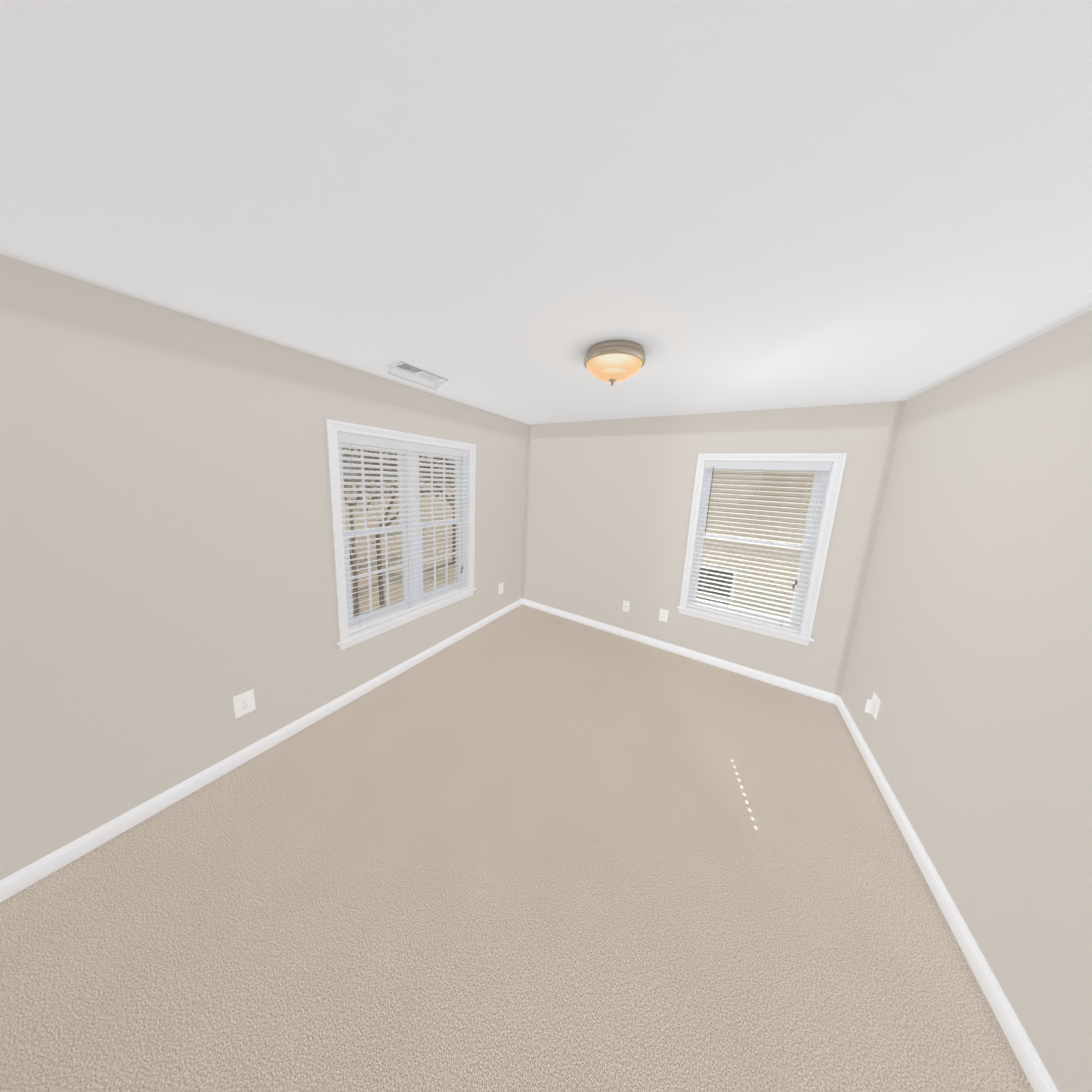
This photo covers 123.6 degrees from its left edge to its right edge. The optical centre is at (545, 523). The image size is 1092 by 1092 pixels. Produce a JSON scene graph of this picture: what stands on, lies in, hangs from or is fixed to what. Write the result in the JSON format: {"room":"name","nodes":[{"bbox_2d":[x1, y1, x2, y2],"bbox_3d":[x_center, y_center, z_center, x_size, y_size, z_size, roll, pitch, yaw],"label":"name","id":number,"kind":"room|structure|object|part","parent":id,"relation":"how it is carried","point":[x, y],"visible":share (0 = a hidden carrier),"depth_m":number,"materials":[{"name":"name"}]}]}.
{"room":"empty bedroom","nodes":[
{"label":"empty bedroom","id":0,"kind":"room"},
{"bbox_2d":[0,254,527,879],"bbox_3d":[-1.356,0.117,2.357,0.160,2.440,4.182,8,10,31],"label":"wall","id":1,"kind":"structure","parent":0,"point":[166,570],"depth_m":1.41,"materials":[{"name":"grey paint"}]},
{"bbox_2d":[233,689,255,718],"bbox_3d":[-1.770,1.057,1.718,0.009,0.136,0.086,8,10,31],"label":"electrical outlet","id":2,"kind":"object","parent":1,"relation":"attached to","point":[244,703],"visible":1,"depth_m":1.71,"materials":[{"name":"white plastic"}]},
{"bbox_2d":[0,598,521,901],"bbox_3d":[-1.340,1.291,2.490,0.014,0.084,3.862,8,10,31],"label":"baseboard","id":3,"kind":"structure","parent":1,"relation":"attached to","point":[30,874],"depth_m":1.57,"materials":[{"name":"white wood"}]},
{"bbox_2d":[326,419,475,640],"bbox_3d":[-1.185,0.008,2.610,0.191,1.546,1.327,8,10,31],"label":"window","id":4,"kind":"structure","parent":1,"relation":"in","point":[411,525],"depth_m":2.46,"materials":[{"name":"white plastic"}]},
{"bbox_2d":[347,443,360,627],"bbox_3d":[-1.416,0.107,2.165,0.054,1.407,0.018,8,10,31],"label":"blind cord","id":5,"kind":"object","parent":4,"relation":"attached to","point":[347,443],"depth_m":2.16,"materials":[{"name":"white fabric"}]},
{"bbox_2d":[422,453,426,585],"bbox_3d":[-1.106,0.045,2.671,0.054,1.407,0.018,8,10,31],"label":"blind cord","id":6,"kind":"object","parent":4,"relation":"attached to","point":[425,453],"depth_m":2.66,"materials":[{"name":"white fabric"}]},
{"bbox_2d":[458,457,462,588],"bbox_3d":[-0.877,0.003,3.023,0.028,1.407,0.072,-5,11,-41],"label":"blind cord","id":7,"kind":"object","parent":4,"relation":"attached to","point":[461,567],"depth_m":3.07,"materials":[{"name":"white fabric"}]},
{"bbox_2d":[336,588,476,649],"bbox_3d":[-1.186,0.815,2.709,0.140,0.076,1.371,8,10,31],"label":"window sill","id":8,"kind":"structure","parent":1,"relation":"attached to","point":[357,637],"depth_m":2.50,"materials":[{"name":"white wood"}]},
{"bbox_2d":[499,583,502,593],"bbox_3d":[-0.565,0.818,3.685,0.009,0.136,0.086,8,10,31],"label":"outlet","id":9,"kind":"object","parent":1,"relation":"attached to","point":[500,588],"visible":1,"depth_m":3.68,"materials":[{"name":"white plastic"}]},
{"bbox_2d":[0,605,1033,1091],"bbox_3d":[0.052,1.587,1.673,3.610,0.120,4.182,8,10,31],"label":"floor","id":10,"kind":"structure","parent":0,"point":[522,849],"depth_m":1.19,"materials":[{"name":"carpet"}]},
{"bbox_2d":[0,0,1091,424],"bbox_3d":[0.178,-0.940,1.289,3.610,0.120,4.182,8,10,31],"label":"ceiling","id":11,"kind":"structure","parent":0,"point":[516,210],"depth_m":0.68,"materials":[{"name":"white paint"}]},
{"bbox_2d":[388,361,447,389],"bbox_3d":[-0.866,-1.011,2.010,0.146,0.060,0.366,8,10,31],"label":"ceiling vent","id":12,"kind":"object","parent":11,"relation":"in","point":[415,370],"visible":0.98,"depth_m":1.98,"materials":[{"name":"white metal"}]},
{"bbox_2d":[584,340,645,385],"bbox_3d":[0.362,-0.829,1.574,0.324,0.168,0.324,8,10,31],"label":"ceiling light","id":13,"kind":"object","parent":11,"relation":"attached to","point":[612,362],"visible":1,"depth_m":1.47,"materials":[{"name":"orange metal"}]},
{"bbox_3d":[0.362,-0.819,1.575,0.291,0.088,0.291,8,10,31],"label":"glass","id":14,"kind":"part","parent":13,"relation":"part of","materials":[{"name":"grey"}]},
{"bbox_2d":[522,401,904,695],"bbox_3d":[1.160,0.116,3.187,3.290,2.440,0.160,8,10,31],"label":"wall","id":15,"kind":"structure","parent":0,"point":[608,505],"depth_m":3.02,"materials":[{"name":"grey paint"}]},
{"bbox_2d":[622,600,629,611],"bbox_3d":[0.912,0.943,3.335,0.074,0.124,0.017,8,10,31],"label":"outlet","id":16,"kind":"object","parent":15,"relation":"attached to","point":[626,604],"visible":1,"depth_m":3.34,"materials":[{"name":"white plastic"}]},
{"bbox_2d":[659,608,668,621],"bbox_3d":[1.259,0.982,3.132,0.086,0.136,0.009,8,10,31],"label":"electrical outlet","id":17,"kind":"object","parent":15,"relation":"attached to","point":[663,615],"visible":1,"depth_m":3.13,"materials":[{"name":"white plastic"}]},
{"bbox_2d":[522,598,838,704],"bbox_3d":[1.057,1.288,3.290,3.290,0.084,0.014,8,10,31],"label":"baseboard","id":18,"kind":"structure","parent":15,"relation":"attached to","point":[825,696],"depth_m":2.98,"materials":[{"name":"white wood"}]},
{"bbox_2d":[677,606,813,645],"bbox_3d":[1.843,0.949,2.811,1.078,0.076,0.140,8,10,31],"label":"window sill","id":19,"kind":"structure","parent":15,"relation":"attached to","point":[747,625],"depth_m":2.74,"materials":[{"name":"white wood"}]},
{"bbox_2d":[679,453,846,637],"bbox_3d":[1.906,0.144,2.727,1.034,1.546,0.191,8,10,31],"label":"window","id":20,"kind":"structure","parent":15,"relation":"in","point":[791,623],"depth_m":2.63,"materials":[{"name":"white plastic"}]},
{"bbox_2d":[701,466,719,604],"bbox_3d":[1.587,0.150,2.856,0.085,1.407,0.038,1,9,-14],"label":"blind cord","id":21,"kind":"object","parent":20,"relation":"attached to","point":[713,466],"depth_m":2.81,"materials":[{"name":"white fabric"}]},
{"bbox_2d":[739,469,762,613],"bbox_3d":[1.886,0.190,2.697,0.018,1.407,0.054,8,10,31],"label":"blind cord","id":22,"kind":"object","parent":20,"relation":"attached to","point":[752,534],"depth_m":2.68,"materials":[{"name":"white fabric"}]},
{"bbox_2d":[780,470,815,625],"bbox_3d":[2.161,0.231,2.515,0.035,1.407,0.083,2,9,-8],"label":"blind cord","id":23,"kind":"object","parent":20,"relation":"attached to","point":[815,470],"depth_m":2.50,"materials":[{"name":"white fabric"}]},
{"bbox_2d":[840,310,1091,1091],"bbox_3d":[1.587,0.530,0.605,0.160,2.440,4.182,8,10,31],"label":"wall","id":24,"kind":"structure","parent":0,"point":[969,662],"depth_m":1.18,"materials":[{"name":"grey paint"}]},
{"bbox_2d":[865,692,880,719],"bbox_3d":[2.176,1.213,1.965,0.054,0.140,0.100,8,10,31],"label":"electrical outlet cover","id":25,"kind":"object","parent":24,"relation":"attached to","point":[872,707],"visible":1,"depth_m":1.94,"materials":[{"name":"white plastic"}]},
{"bbox_2d":[836,696,1058,1091],"bbox_3d":[1.455,1.683,0.826,0.014,0.084,3.862,8,10,31],"label":"baseboard","id":26,"kind":"structure","parent":24,"relation":"attached to","point":[1031,1063],"depth_m":1.15,"materials":[{"name":"white"}]},
{"label":"outside","id":27,"kind":"structure","parent":0,"visible":0},
{"bbox_2d":[345,481,454,614],"bbox_3d":[-5.566,2.554,15.393,260.000,0.300,260.000,8,10,31],"label":"ground","id":28,"kind":"structure","parent":27,"point":[399,592],"depth_m":18.00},
{"bbox_2d":[342,448,455,616],"bbox_3d":[-8.439,-3.404,9.466,18.010,12.990,22.128,8,10,31],"label":"trees","id":29,"kind":"object","parent":28,"relation":"on","point":[357,611],"depth_m":7.75,"materials":[{"name":"brown plant"}]},
{"bbox_2d":[701,469,814,617],"bbox_3d":[8.120,1.278,4.608,16.000,6.800,0.214,8,10,31],"label":"siding","id":30,"kind":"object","parent":28,"relation":"on","point":[753,484],"depth_m":6.46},
{"bbox_2d":[697,564,736,604],"bbox_3d":[8.048,0.363,4.272,16.000,5.498,0.670,8,10,31],"label":"frames","id":31,"kind":"object","parent":30,"relation":"attached to","point":[734,579],"depth_m":6.87,"materials":[{"name":"white"}]},
{"bbox_2d":[697,568,732,604],"bbox_3d":[3.979,1.759,7.089,0.828,1.398,0.005,8,10,31],"label":"pane","id":32,"kind":"object","parent":31,"relation":"in","point":[712,579],"depth_m":7.00,"materials":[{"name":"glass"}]}
]}

